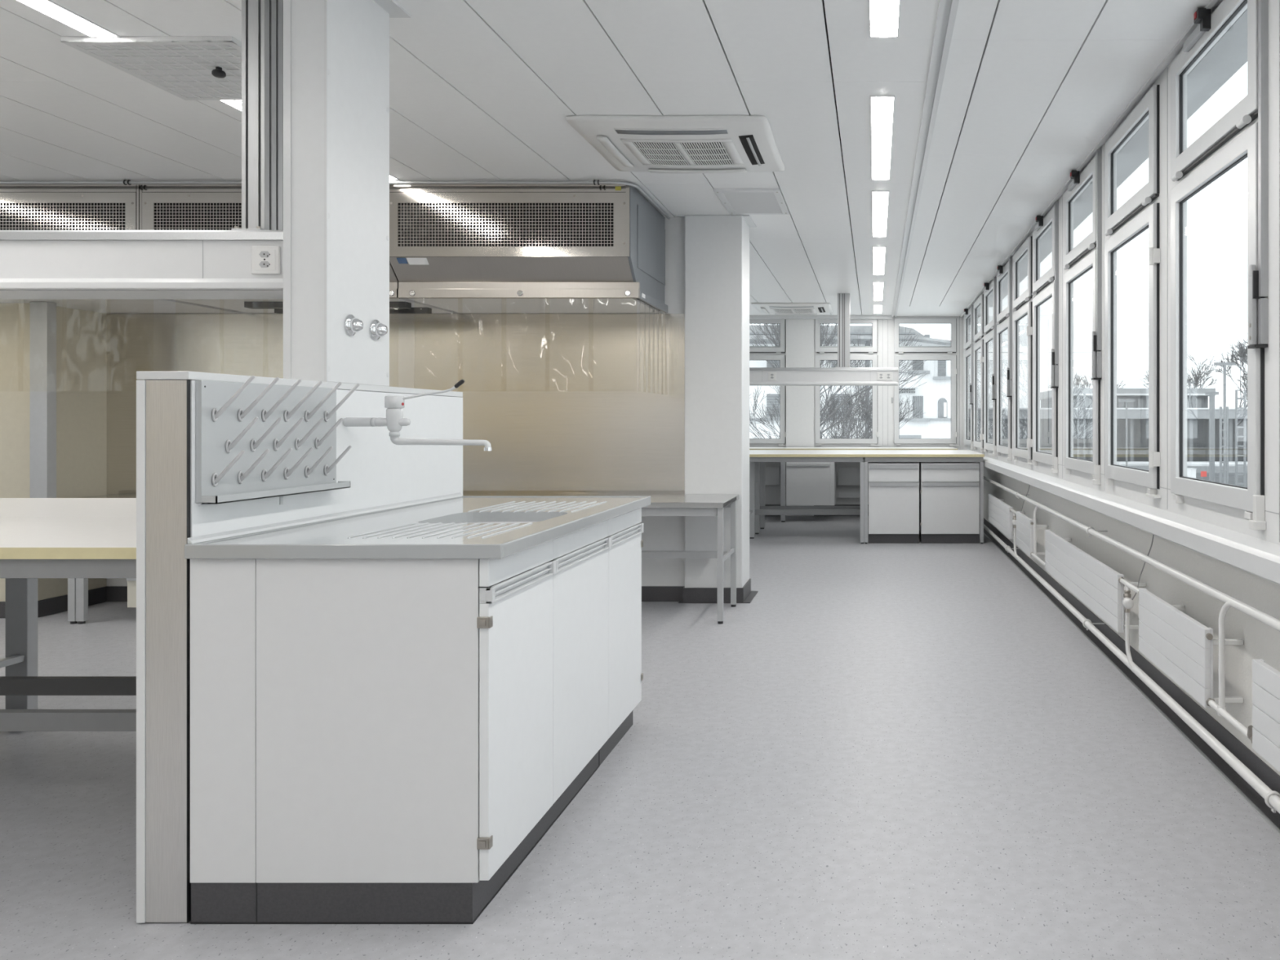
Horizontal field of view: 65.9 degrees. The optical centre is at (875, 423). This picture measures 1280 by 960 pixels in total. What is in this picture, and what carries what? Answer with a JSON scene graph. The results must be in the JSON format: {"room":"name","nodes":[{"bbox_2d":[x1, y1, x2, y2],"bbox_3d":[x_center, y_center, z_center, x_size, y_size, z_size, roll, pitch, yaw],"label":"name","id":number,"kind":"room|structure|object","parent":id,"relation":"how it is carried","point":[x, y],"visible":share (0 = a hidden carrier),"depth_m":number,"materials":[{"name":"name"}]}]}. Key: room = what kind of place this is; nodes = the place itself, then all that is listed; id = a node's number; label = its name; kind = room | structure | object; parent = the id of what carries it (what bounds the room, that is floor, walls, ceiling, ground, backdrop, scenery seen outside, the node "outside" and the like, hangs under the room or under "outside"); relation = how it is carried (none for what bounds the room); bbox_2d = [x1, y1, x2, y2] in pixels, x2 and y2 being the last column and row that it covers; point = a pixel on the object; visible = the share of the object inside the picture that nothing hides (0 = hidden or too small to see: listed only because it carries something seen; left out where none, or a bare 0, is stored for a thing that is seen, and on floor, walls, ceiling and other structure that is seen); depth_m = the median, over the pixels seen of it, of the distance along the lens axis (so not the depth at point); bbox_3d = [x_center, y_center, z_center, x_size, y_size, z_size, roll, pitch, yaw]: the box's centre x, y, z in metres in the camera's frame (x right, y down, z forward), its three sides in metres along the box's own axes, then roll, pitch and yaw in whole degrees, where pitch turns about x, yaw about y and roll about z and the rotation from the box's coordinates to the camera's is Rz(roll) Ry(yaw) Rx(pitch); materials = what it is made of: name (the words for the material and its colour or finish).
{"room":"laboratory","nodes":[
{"label":"laboratory","id":0,"kind":"room"},
{"bbox_2d":[106,217,684,586],"bbox_3d":[-4.750,-0.100,6.753,6.900,2.700,0.194,0,0,0],"label":"wall","id":1,"kind":"structure","parent":0,"point":[660,533],"depth_m":6.66,"materials":[{"name":"paint"}]},
{"bbox_2d":[106,313,684,494],"bbox_3d":[-3.362,-0.135,6.652,4.075,1.270,0.005,0,0,0],"label":"cladding","id":2,"kind":"object","parent":1,"relation":"attached to","point":[557,400],"visible":0.43,"depth_m":6.65,"materials":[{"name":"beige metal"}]},
{"bbox_2d":[106,586,684,601],"bbox_3d":[-4.710,1.198,6.647,6.780,0.105,0.018,0,0,0],"label":"baseboard","id":3,"kind":"structure","parent":1,"relation":"attached to","point":[114,593],"depth_m":6.64,"materials":[{"name":"plastic"}]},
{"bbox_2d":[0,0,1209,315],"bbox_3d":[-3.425,-1.500,4.857,9.750,0.100,16.315,0,0,0],"label":"ceiling","id":4,"kind":"structure","parent":0,"point":[480,90],"depth_m":4.30,"materials":[{"name":"metal"}]},
{"bbox_2d":[16,0,119,37],"bbox_3d":[-2.880,-1.446,2.825,0.108,0.009,1.430,0,0,0],"label":"recessed light","id":5,"kind":"object","parent":4,"relation":"in","point":[49,8],"visible":1,"depth_m":3.37,"materials":[{"name":"plastic"}]},
{"bbox_2d":[0,184,238,312],"bbox_3d":[-5.168,-0.816,6.159,1.463,1.238,0.962,0,0,0],"label":"hood","id":6,"kind":"object","parent":4,"relation":"attached to","point":[22,206],"visible":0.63,"depth_m":5.68,"materials":[{"name":"silver metal"}]},
{"bbox_2d":[0,202,125,230],"bbox_3d":[-5.150,-1.192,5.683,1.304,0.268,0.003,0,0,0],"label":"grille","id":7,"kind":"object","parent":6,"relation":"attached to","point":[13,215],"depth_m":5.68,"materials":[{"name":"silver metal"}]},
{"bbox_2d":[61,35,241,100],"bbox_3d":[-2.730,-1.420,3.865,0.640,0.060,0.640,0,0,0],"label":"ceiling vent","id":8,"kind":"object","parent":4,"relation":"in","point":[188,68],"visible":0.73,"depth_m":3.73,"materials":[{"name":"white metal"}]},
{"bbox_2d":[231,0,283,230],"bbox_3d":[-2.028,-1.035,3.123,0.094,0.830,0.145,0,0,0],"label":"post","id":9,"kind":"object","parent":4,"relation":"hanging from","point":[262,20],"visible":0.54,"depth_m":3.07,"materials":[{"name":"metal"}]},
{"bbox_2d":[0,230,283,299],"bbox_3d":[-3.521,-0.522,3.143,3.358,0.193,0.270,0,0,0],"label":"panel","id":10,"kind":"object","parent":9,"relation":"hanging from","point":[35,264],"visible":0.91,"depth_m":3.03,"materials":[{"name":"white metal"}]},
{"bbox_2d":[251,245,279,274],"bbox_3d":[-1.949,-0.522,3.026,0.090,0.090,0.012,0,0,0],"label":"socket","id":11,"kind":"object","parent":10,"relation":"attached to","point":[265,260],"depth_m":3.02,"materials":[{"name":"plastic"}]},
{"bbox_2d":[142,184,453,312],"bbox_3d":[-3.666,-0.816,6.159,1.468,1.238,0.962,0,0,0],"label":"hood","id":12,"kind":"object","parent":4,"relation":"attached to","point":[164,206],"visible":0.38,"depth_m":5.68,"materials":[{"name":"silver metal"}]},
{"bbox_2d":[153,202,241,230],"bbox_3d":[-3.680,-1.192,5.683,1.304,0.268,0.003,0,0,0],"label":"grille","id":13,"kind":"object","parent":12,"relation":"attached to","point":[166,215],"depth_m":5.69,"materials":[{"name":"silver metal"}]},
{"bbox_2d":[244,301,431,314],"bbox_3d":[-3.490,-0.753,6.180,1.020,0.036,0.360,0,0,0],"label":"lamp fixture","id":14,"kind":"object","parent":12,"relation":"attached to","point":[395,307],"visible":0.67,"depth_m":6.03,"materials":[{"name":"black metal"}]},
{"bbox_2d":[0,179,670,219],"bbox_3d":[-4.016,-1.430,6.102,5.169,0.032,0.996,0,0,0],"label":"conduit pipe","id":15,"kind":"object","parent":4,"relation":"attached to","point":[125,182],"visible":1,"depth_m":5.61,"materials":[{"name":"metal"}]},
{"bbox_2d":[389,184,667,394],"bbox_3d":[-2.182,-0.816,6.159,1.487,1.238,0.966,0,0,0],"label":"hood","id":16,"kind":"object","parent":4,"relation":"attached to","point":[459,248],"visible":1,"depth_m":5.70,"materials":[{"name":"silver metal"}]},
{"bbox_2d":[397,202,613,246],"bbox_3d":[-2.218,-1.192,5.683,1.300,0.268,0.003,0,0,0],"label":"grille","id":17,"kind":"object","parent":16,"relation":"attached to","point":[419,224],"depth_m":5.70,"materials":[{"name":"silver metal"}]},
{"bbox_2d":[638,303,666,394],"bbox_3d":[-1.456,-0.488,6.225,0.034,0.583,0.750,0,0,0],"label":"curtain","id":18,"kind":"object","parent":16,"relation":"hanging from","point":[664,308],"depth_m":6.34,"materials":[{"name":"clear plastic"}]},
{"bbox_2d":[565,115,784,173],"bbox_3d":[-0.990,-1.422,4.930,0.958,0.054,0.958,0,0,0],"label":"air conditioner","id":19,"kind":"object","parent":4,"relation":"attached to","point":[653,144],"visible":1,"depth_m":4.75,"materials":[{"name":"white plastic"}]},
{"bbox_2d":[620,138,744,166],"bbox_3d":[-0.990,-1.404,4.930,0.550,0.017,0.470,0,0,0],"label":"grille","id":20,"kind":"object","parent":19,"relation":"attached to","point":[646,152],"depth_m":4.89,"materials":[{"name":"white plastic"}]},
{"bbox_2d":[713,188,789,214],"bbox_3d":[-0.795,-1.442,6.175,0.410,0.016,0.670,0,0,0],"label":"ceiling vent","id":21,"kind":"object","parent":4,"relation":"in","point":[735,201],"visible":1,"depth_m":6.14,"materials":[{"name":"silver metal"}]},
{"bbox_2d":[751,302,833,315],"bbox_3d":[-1.020,-1.422,11.850,0.958,0.054,0.958,0,0,0],"label":"air conditioner","id":22,"kind":"object","parent":4,"relation":"attached to","point":[784,308],"visible":1,"depth_m":11.62,"materials":[{"name":"white plastic"}]},
{"bbox_2d":[835,293,849,367],"bbox_3d":[-0.364,-1.035,10.610,0.157,0.830,0.140,0,0,0],"label":"post","id":23,"kind":"object","parent":4,"relation":"hanging from","point":[843,299],"visible":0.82,"depth_m":10.56,"materials":[{"name":"metal"}]},
{"bbox_2d":[749,367,897,386],"bbox_3d":[-1.173,-0.522,10.623,2.855,0.193,0.270,0,0,0],"label":"panel","id":24,"kind":"object","parent":23,"relation":"hanging from","point":[758,376],"visible":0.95,"depth_m":10.51,"materials":[{"name":"white metal"}]},
{"bbox_2d":[871,191,888,236],"bbox_3d":[0.032,-1.446,6.615,0.108,0.009,1.430,0,0,0],"label":"recessed light","id":25,"kind":"object","parent":4,"relation":"in","point":[880,199],"visible":1,"depth_m":6.48,"materials":[{"name":"plastic"}]},
{"bbox_2d":[870,95,894,180],"bbox_3d":[0.032,-1.446,4.900,0.108,0.009,1.430,0,0,0],"label":"recessed light","id":26,"kind":"object","parent":4,"relation":"in","point":[882,107],"visible":1,"depth_m":4.73,"materials":[{"name":"plastic"}]},
{"bbox_2d":[868,0,900,37],"bbox_3d":[0.032,-1.446,2.825,0.108,0.009,1.430,0,0,0],"label":"recessed light","id":27,"kind":"object","parent":4,"relation":"in","point":[884,15],"visible":1,"depth_m":3.37,"materials":[{"name":"plastic"}]},
{"bbox_2d":[891,0,959,316],"bbox_3d":[0.252,-1.454,4.808,0.066,0.032,16.015,0,0,0],"label":"ceiling rail","id":28,"kind":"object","parent":4,"relation":"attached to","point":[947,9],"depth_m":4.41,"materials":[{"name":"white metal"}]},
{"bbox_2d":[0,515,1279,959],"bbox_3d":[-3.400,1.310,4.907,9.600,0.120,16.215,0,0,0],"label":"floor","id":29,"kind":"structure","parent":0,"point":[887,751],"depth_m":3.04,"materials":[{"name":"plastic"}]},
{"bbox_2d":[0,302,106,601],"bbox_3d":[-6.000,-0.153,6.365,1.200,2.594,0.570,0,0,0],"label":"wall pier","id":30,"kind":"object","parent":29,"relation":"on","point":[81,335],"visible":0.5,"depth_m":6.30,"materials":[{"name":"beige paint"}]},
{"bbox_2d":[0,586,107,617],"bbox_3d":[-5.994,1.197,6.359,1.212,0.106,0.582,0,0,0],"label":"baseboard","id":31,"kind":"object","parent":30,"relation":"attached to","point":[59,604],"visible":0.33,"depth_m":6.24,"materials":[{"name":"plastic"}]},
{"bbox_2d":[0,516,136,731],"bbox_3d":[-3.147,0.785,2.842,2.605,0.930,0.805,0,0,0],"label":"lab bench","id":32,"kind":"object","parent":29,"relation":"on","point":[31,547],"visible":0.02,"depth_m":2.70,"materials":[{"name":"white laminate"}]},
{"bbox_2d":[0,516,136,547],"bbox_3d":[-3.147,0.335,2.844,2.605,0.030,0.802,0,0,0],"label":"countertop","id":33,"kind":"structure","parent":32,"relation":"on","point":[15,531],"depth_m":2.78,"materials":[{"name":"white laminate"}]},
{"bbox_2d":[0,497,136,709],"bbox_3d":[-3.147,0.785,3.653,2.605,0.930,0.814,0,0,0],"label":"lab bench","id":34,"kind":"object","parent":29,"relation":"on","point":[21,685],"visible":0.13,"depth_m":3.71,"materials":[{"name":"white laminate"}]},
{"bbox_2d":[0,497,136,516],"bbox_3d":[-3.147,0.335,3.655,2.605,0.030,0.810,0,0,0],"label":"countertop","id":35,"kind":"structure","parent":34,"relation":"on","point":[9,507],"depth_m":3.61,"materials":[{"name":"white laminate"}]},
{"bbox_2d":[136,371,462,923],"bbox_3d":[-1.778,0.560,3.145,0.131,1.380,1.570,0,0,0],"label":"partition panel","id":36,"kind":"object","parent":29,"relation":"on","point":[379,471],"visible":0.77,"depth_m":2.36,"materials":[{"name":"white laminate"}]},
{"bbox_2d":[195,375,359,504],"bbox_3d":[-1.651,0.053,2.687,0.121,0.353,0.607,0,0,0],"label":"drying rack","id":37,"kind":"object","parent":36,"relation":"attached to","point":[254,441],"visible":1,"depth_m":2.61,"materials":[{"name":"plastic"}]},
{"bbox_2d":[201,481,350,503],"bbox_3d":[-1.677,0.193,2.687,0.038,0.020,0.607,0,0,0],"label":"drip tray","id":38,"kind":"object","parent":37,"relation":"on","point":[267,490],"depth_m":2.60,"materials":[{"name":"plastic"}]},
{"bbox_2d":[342,379,491,450],"bbox_3d":[-1.470,-0.027,3.049,0.485,0.230,0.057,0,0,5],"label":"faucet","id":39,"kind":"object","parent":36,"relation":"attached to","point":[394,420],"visible":1,"depth_m":3.04,"materials":[{"name":"white metal"}]},
{"bbox_2d":[283,0,411,386],"bbox_3d":[-1.755,-0.790,3.143,0.210,1.320,0.446,0,0,0],"label":"column","id":40,"kind":"structure","parent":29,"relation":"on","point":[336,52],"depth_m":3.00,"materials":[{"name":"paint"}]},
{"bbox_2d":[67,490,739,623],"bbox_3d":[-3.123,0.861,6.263,4.355,0.778,0.765,0,0,0],"label":"steel table","id":41,"kind":"object","parent":29,"relation":"on","point":[663,503],"visible":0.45,"depth_m":6.28,"materials":[{"name":"silver metal"}]},
{"bbox_2d":[30,302,56,497],"bbox_3d":[-5.305,-0.140,6.035,0.110,1.260,0.070,0,0,0],"label":"support post","id":42,"kind":"object","parent":41,"relation":"on","point":[42,314],"visible":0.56,"depth_m":6.00,"materials":[{"name":"paint"}]},
{"bbox_2d":[190,507,643,924],"bbox_3d":[-1.332,0.793,3.140,0.754,0.913,1.580,0,0,0],"label":"base cabinet","id":43,"kind":"object","parent":29,"relation":"on","point":[373,741],"visible":0.97,"depth_m":2.36,"materials":[{"name":"white laminate"}]},
{"bbox_2d":[184,492,650,559],"bbox_3d":[-1.318,0.407,3.125,0.784,0.245,1.566,0,0,0],"label":"countertop","id":44,"kind":"structure","parent":43,"relation":"on","point":[431,527],"depth_m":2.64,"materials":[{"name":"silver metal"}]},
{"bbox_2d":[433,515,558,523],"bbox_3d":[-1.222,0.424,3.055,0.380,0.212,0.380,0,0,0],"label":"basin","id":45,"kind":"object","parent":44,"relation":"in","point":[437,519],"depth_m":3.24,"materials":[{"name":"grey"}]},
{"bbox_2d":[678,578,758,603],"bbox_3d":[-1.119,1.197,6.799,0.498,0.106,0.452,0,0,0],"label":"baseboard","id":46,"kind":"structure","parent":29,"relation":"on","point":[744,594],"depth_m":6.58,"materials":[{"name":"plastic"}]},
{"bbox_2d":[749,452,864,543],"bbox_3d":[-1.506,0.785,10.205,2.787,0.930,0.790,0,0,0],"label":"lab bench","id":47,"kind":"object","parent":29,"relation":"on","point":[754,457],"visible":0.55,"depth_m":9.82,"materials":[{"name":"grey metal"}]},
{"bbox_2d":[749,452,864,456],"bbox_3d":[-1.509,0.335,10.207,2.782,0.030,0.787,0,0,0],"label":"countertop","id":48,"kind":"structure","parent":47,"relation":"on","point":[749,452],"depth_m":10.05,"materials":[{"name":"laminate"}]},
{"bbox_2d":[749,447,957,521],"bbox_3d":[-0.930,0.785,12.350,3.940,0.930,0.780,0,0,0],"label":"bench","id":49,"kind":"object","parent":29,"relation":"on","point":[783,464],"visible":0.2,"depth_m":12.00,"materials":[{"name":"grey metal"}]},
{"bbox_2d":[786,462,835,505],"bbox_3d":[-0.825,0.725,12.245,0.610,0.640,0.510,0,0,0],"label":"base cabinet","id":50,"kind":"object","parent":49,"relation":"attached to","point":[807,483],"visible":0.73,"depth_m":12.01,"materials":[{"name":"white laminate"}]},
{"bbox_2d":[749,449,975,533],"bbox_3d":[-0.885,0.785,10.996,4.030,0.930,0.788,0,0,0],"label":"lab bench","id":51,"kind":"object","parent":29,"relation":"on","point":[759,466],"visible":0.18,"depth_m":10.86,"materials":[{"name":"grey metal"}]},
{"bbox_2d":[749,449,975,452],"bbox_3d":[-0.885,0.335,10.998,4.030,0.030,0.785,0,0,0],"label":"countertop","id":52,"kind":"structure","parent":51,"relation":"on","point":[750,451],"depth_m":10.94,"materials":[{"name":"laminate"}]},
{"bbox_2d":[868,462,919,543],"bbox_3d":[0.192,0.833,10.096,0.528,0.835,0.568,0,0,0],"label":"base cabinet","id":53,"kind":"object","parent":29,"relation":"on","point":[893,486],"visible":1,"depth_m":9.83,"materials":[{"name":"white laminate"}]},
{"bbox_2d":[864,452,984,543],"bbox_3d":[0.507,0.785,10.205,1.246,0.930,0.790,0,0,0],"label":"lab bench","id":54,"kind":"object","parent":29,"relation":"on","point":[869,456],"visible":0.88,"depth_m":9.82,"materials":[{"name":"grey metal"}]},
{"bbox_2d":[918,462,979,543],"bbox_3d":[0.775,0.833,10.096,0.615,0.835,0.568,0,0,0],"label":"base cabinet","id":55,"kind":"object","parent":29,"relation":"on","point":[949,491],"visible":1,"depth_m":9.83,"materials":[{"name":"white laminate"}]},
{"bbox_2d":[684,215,749,587],"bbox_3d":[-1.127,-0.150,6.777,0.403,2.600,0.385,0,0,0],"label":"column","id":56,"kind":"structure","parent":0,"point":[717,247],"depth_m":6.58,"materials":[{"name":"paint"}]},
{"bbox_2d":[749,315,963,515],"bbox_3d":[-1.775,-0.140,12.803,6.450,2.780,0.075,0,0,0],"label":"wall","id":57,"kind":"structure","parent":0,"point":[800,352],"depth_m":12.81,"materials":[{"name":"paint"}]},
{"bbox_2d":[749,319,786,446],"bbox_3d":[-1.643,-0.553,12.803,0.905,1.730,0.063,0,0,0],"label":"window","id":58,"kind":"structure","parent":57,"relation":"in","point":[781,348],"depth_m":12.79,"materials":[{"name":"metal"}]},
{"bbox_2d":[749,315,891,319],"bbox_3d":[-2.191,-1.427,12.755,4.819,0.045,0.120,0,0,0],"label":"trim","id":59,"kind":"structure","parent":57,"relation":"attached to","point":[751,317],"depth_m":12.70,"materials":[{"name":"metal"}]},
{"bbox_2d":[813,319,879,446],"bbox_3d":[-0.397,-0.553,12.803,0.905,1.730,0.063,0,0,0],"label":"window","id":60,"kind":"structure","parent":57,"relation":"in","point":[818,348],"depth_m":12.79,"materials":[{"name":"metal"}]},
{"bbox_2d":[838,466,868,497],"bbox_3d":[0.175,0.795,12.775,1.350,0.410,0.150,0,0,0],"label":"radiator","id":61,"kind":"object","parent":57,"relation":"attached to","point":[846,475],"visible":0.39,"depth_m":12.70,"materials":[{"name":"metal"}]},
{"bbox_2d":[891,318,958,446],"bbox_3d":[0.670,-0.553,12.803,0.905,1.730,0.063,0,0,0],"label":"window","id":62,"kind":"structure","parent":57,"relation":"in","point":[897,348],"depth_m":12.79,"materials":[{"name":"metal"}]},
{"bbox_2d":[963,0,1279,544],"bbox_3d":[1.201,-0.578,4.822,0.022,1.905,16.045,0,0,0],"label":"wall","id":63,"kind":"structure","parent":0,"point":[1220,515],"depth_m":3.86,"materials":[{"name":"paint"}]},
{"bbox_2d":[964,304,973,449],"bbox_3d":[1.168,-0.558,11.930,0.102,1.767,0.912,0,0,1],"label":"window","id":64,"kind":"structure","parent":63,"relation":"in","point":[969,314],"depth_m":11.93,"materials":[{"name":"metal"}]},
{"bbox_2d":[973,293,983,451],"bbox_3d":[1.179,-0.553,10.822,0.063,1.730,0.905,0,0,0],"label":"window","id":65,"kind":"structure","parent":63,"relation":"in","point":[979,304],"depth_m":10.80,"materials":[{"name":"metal"}]},
{"bbox_2d":[982,276,996,456],"bbox_3d":[1.168,-0.558,9.739,0.102,1.767,0.912,0,0,1],"label":"window","id":66,"kind":"structure","parent":63,"relation":"in","point":[990,291],"depth_m":9.73,"materials":[{"name":"metal"}]},
{"bbox_2d":[995,257,1012,460],"bbox_3d":[1.168,-0.558,8.680,0.102,1.767,0.912,0,0,1],"label":"window","id":67,"kind":"structure","parent":63,"relation":"in","point":[1005,271],"depth_m":8.65,"materials":[{"name":"metal"}]},
{"bbox_2d":[1012,235,1032,464],"bbox_3d":[1.179,-0.553,7.603,0.063,1.730,0.905,0,0,0],"label":"window","id":68,"kind":"structure","parent":63,"relation":"in","point":[1026,248],"depth_m":7.58,"materials":[{"name":"metal"}]},
{"bbox_2d":[1031,201,1058,473],"bbox_3d":[1.168,-0.558,6.599,0.102,1.767,0.912,0,0,1],"label":"window","id":69,"kind":"structure","parent":63,"relation":"in","point":[1051,219],"depth_m":6.43,"materials":[{"name":"metal"}]},
{"bbox_2d":[1063,149,1102,484],"bbox_3d":[1.168,-0.558,5.429,0.102,1.767,0.912,0,0,1],"label":"window","id":70,"kind":"structure","parent":63,"relation":"in","point":[1093,171],"depth_m":5.29,"materials":[{"name":"metal"}]},
{"bbox_2d":[960,0,1221,316],"bbox_3d":[1.169,-1.469,4.808,0.042,0.062,16.015,0,0,0],"label":"trim","id":71,"kind":"structure","parent":63,"relation":"attached to","point":[1212,4],"depth_m":4.48,"materials":[{"name":"metal"}]},
{"bbox_2d":[1002,8,1247,299],"bbox_3d":[1.429,-1.650,4.907,0.432,0.600,16.215,0,0,0],"label":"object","id":72,"kind":"object","parent":63,"relation":"attached to","point":[1228,55],"visible":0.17,"depth_m":4.47,"materials":[{"name":"clear glass"}]},
{"bbox_2d":[973,0,1279,542],"bbox_3d":[1.190,-0.550,4.808,0.004,1.800,16.015,0,0,0],"label":"trim","id":73,"kind":"structure","parent":63,"relation":"attached to","point":[1279,0],"depth_m":2.78,"materials":[{"name":"metal"}]},
{"bbox_2d":[1104,84,1160,497],"bbox_3d":[1.179,-0.553,4.393,0.063,1.730,0.905,0,0,0],"label":"window","id":74,"kind":"structure","parent":63,"relation":"in","point":[1148,108],"depth_m":4.22,"materials":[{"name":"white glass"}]},
{"bbox_2d":[1170,0,1268,529],"bbox_3d":[1.168,-0.558,3.320,0.102,1.767,0.912,0,0,1],"label":"window","id":75,"kind":"structure","parent":63,"relation":"in","point":[1252,144],"depth_m":3.14,"materials":[{"name":"white metal"}]},
{"bbox_2d":[983,466,1279,775],"bbox_3d":[1.357,0.850,4.808,0.087,0.800,16.015,0,0,0],"label":"wall","id":76,"kind":"structure","parent":0,"point":[1260,640],"depth_m":4.05,"materials":[{"name":"paint"}]},
{"bbox_2d":[988,493,1025,539],"bbox_3d":[1.231,0.872,8.846,0.158,0.281,1.934,0,0,0],"label":"radiator","id":77,"kind":"object","parent":76,"relation":"attached to","point":[1000,516],"depth_m":8.74,"materials":[{"name":"metal"}]},
{"bbox_2d":[1016,511,1048,556],"bbox_3d":[1.240,0.872,7.516,0.140,0.281,0.740,0,0,0],"label":"radiator","id":78,"kind":"object","parent":76,"relation":"attached to","point":[1024,525],"visible":0.76,"depth_m":7.37,"materials":[{"name":"metal"}]},
{"bbox_2d":[1030,529,1146,632],"bbox_3d":[1.231,0.872,5.682,0.158,0.281,2.942,0,0,0],"label":"radiator","id":79,"kind":"object","parent":76,"relation":"attached to","point":[1094,583],"depth_m":5.14,"materials":[{"name":"metal"}]},
{"bbox_2d":[977,456,1279,585],"bbox_3d":[1.272,0.408,4.808,0.275,0.103,16.015,0,0,0],"label":"window sill","id":80,"kind":"structure","parent":76,"relation":"attached to","point":[1260,557],"depth_m":3.66,"materials":[{"name":"white"}]},
{"bbox_2d":[983,518,1279,835],"bbox_3d":[1.278,1.197,4.808,0.070,0.106,16.015,0,0,0],"label":"baseboard","id":81,"kind":"structure","parent":76,"relation":"attached to","point":[1260,769],"depth_m":4.09,"materials":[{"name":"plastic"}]},
{"bbox_2d":[983,524,1279,813],"bbox_3d":[1.240,1.030,4.850,0.128,0.289,15.700,0,0,0],"label":"pipe","id":82,"kind":"object","parent":76,"relation":"attached to","point":[1272,798],"visible":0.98,"depth_m":3.96,"materials":[{"name":"white metal"}]},
{"bbox_2d":[983,475,1279,715],"bbox_3d":[1.243,0.793,4.850,0.134,0.418,15.700,0,0,0],"label":"pipe","id":83,"kind":"object","parent":76,"relation":"attached to","point":[1228,601],"visible":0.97,"depth_m":3.49,"materials":[{"name":"white metal"}]},
{"bbox_2d":[1138,587,1243,707],"bbox_3d":[1.240,0.872,3.784,0.140,0.281,0.869,0,0,0],"label":"radiator","id":84,"kind":"object","parent":76,"relation":"attached to","point":[1181,646],"visible":0.94,"depth_m":3.65,"materials":[{"name":"metal"}]},
{"bbox_2d":[1205,658,1279,772],"bbox_3d":[1.238,0.872,2.446,0.144,0.281,1.819,0,0,0],"label":"radiator","id":85,"kind":"object","parent":76,"relation":"attached to","point":[1265,678],"depth_m":2.85,"materials":[{"name":"metal"}]},
{"label":"outside","id":86,"kind":"structure","parent":0,"visible":0},
{"bbox_3d":[70.000,4.500,145.000,300.000,0.500,370.000,0,0,0],"label":"snow ground","id":87,"kind":"structure","parent":86,"visible":0},
{"bbox_2d":[749,386,871,438],"bbox_3d":[-1.785,1.517,21.713,3.456,5.480,3.372,0,0,35],"label":"bare tree","id":88,"kind":"object","parent":87,"relation":"on","point":[833,405],"visible":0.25,"depth_m":21.63,"materials":[{"name":"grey plant"}]},
{"bbox_2d":[749,324,926,434],"bbox_3d":[-1.289,0.419,21.551,3.770,7.670,6.757,0,0,-21],"label":"bare tree","id":89,"kind":"object","parent":87,"relation":"on","point":[822,339],"visible":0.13,"depth_m":20.60,"materials":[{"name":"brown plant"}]},
{"bbox_2d":[749,324,951,438],"bbox_3d":[-9.701,0.467,33.600,24.599,7.567,13.200,0,0,0],"label":"apartment building","id":90,"kind":"structure","parent":87,"relation":"on","point":[935,395],"depth_m":30.00,"materials":[{"name":"concrete"}]},
{"bbox_2d":[831,394,849,416],"bbox_3d":[-1.099,-0.570,29.927,0.592,0.708,0.035,0,0,0],"label":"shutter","id":91,"kind":"object","parent":90,"relation":"hanging from","point":[841,395],"depth_m":29.91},
{"bbox_2d":[820,386,926,438],"bbox_3d":[-0.429,1.472,24.774,3.522,5.562,3.459,0,0,3],"label":"bare tree","id":92,"kind":"object","parent":87,"relation":"on","point":[863,401],"visible":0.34,"depth_m":24.84,"materials":[{"name":"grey plant"}]},
{"bbox_2d":[1002,408,1247,461],"bbox_3d":[34.000,1.429,88.200,52.000,5.643,4.600,0,0,0],"label":"building","id":93,"kind":"structure","parent":87,"relation":"on","point":[1197,419],"depth_m":89.99,"materials":[{"name":"concrete"}]},
{"bbox_2d":[1138,355,1217,388],"bbox_3d":[36.610,-2.385,113.718,9.992,13.318,8.113,0,0,0],"label":"bare tree","id":94,"kind":"object","parent":87,"relation":"on","point":[1197,377],"visible":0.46,"depth_m":113.62,"materials":[{"name":"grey plant"}]},
{"bbox_2d":[1116,461,1247,472],"bbox_3d":[32.500,3.800,80.150,55.000,0.900,5.700,0,0,0],"label":"platform","id":95,"kind":"object","parent":87,"relation":"on","point":[1200,466],"visible":0.02,"depth_m":77.50,"materials":[{"name":"concrete"}]},
{"bbox_2d":[1204,391,1218,481],"bbox_3d":[18.493,1.258,52.000,0.700,5.984,0.300,0,0,0],"label":"mast","id":96,"kind":"object","parent":87,"relation":"on","point":[1211,394],"visible":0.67,"depth_m":51.88,"materials":[{"name":"metal"}]},
{"bbox_2d":[1219,406,1228,484],"bbox_3d":[18.416,1.685,50.000,0.450,5.130,0.100,0,0,0],"label":"mast","id":97,"kind":"object","parent":87,"relation":"on","point":[1220,407],"visible":0.76,"depth_m":49.95,"materials":[{"name":"metal"}]},
{"bbox_2d":[1213,362,1235,483],"bbox_3d":[22.141,0.199,60.000,1.300,8.103,0.170,0,0,0],"label":"mast","id":98,"kind":"object","parent":87,"relation":"on","point":[1224,364],"visible":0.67,"depth_m":59.93,"materials":[{"name":"metal"}]},
{"bbox_2d":[1212,339,1247,407],"bbox_3d":[44.406,-3.599,105.283,10.264,15.739,13.347,0,0,0],"label":"bare tree","id":99,"kind":"object","parent":87,"relation":"on","point":[1242,353],"visible":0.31,"depth_m":108.31,"materials":[{"name":"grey plant"}]},
{"bbox_2d":[1235,390,1246,487],"bbox_3d":[19.296,1.245,50.000,0.550,6.011,0.100,0,0,0],"label":"mast","id":100,"kind":"object","parent":87,"relation":"on","point":[1244,397],"visible":0.81,"depth_m":49.95,"materials":[{"name":"metal"}]},
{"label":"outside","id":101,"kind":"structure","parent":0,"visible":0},
{"bbox_2d":[1040,388,1215,408],"bbox_3d":[26.158,-1.171,102.400,15.254,4.616,17.200,0,0,0],"label":"station building","id":102,"kind":"structure","parent":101,"point":[1198,398],"depth_m":94.91,"materials":[{"name":"concrete"}]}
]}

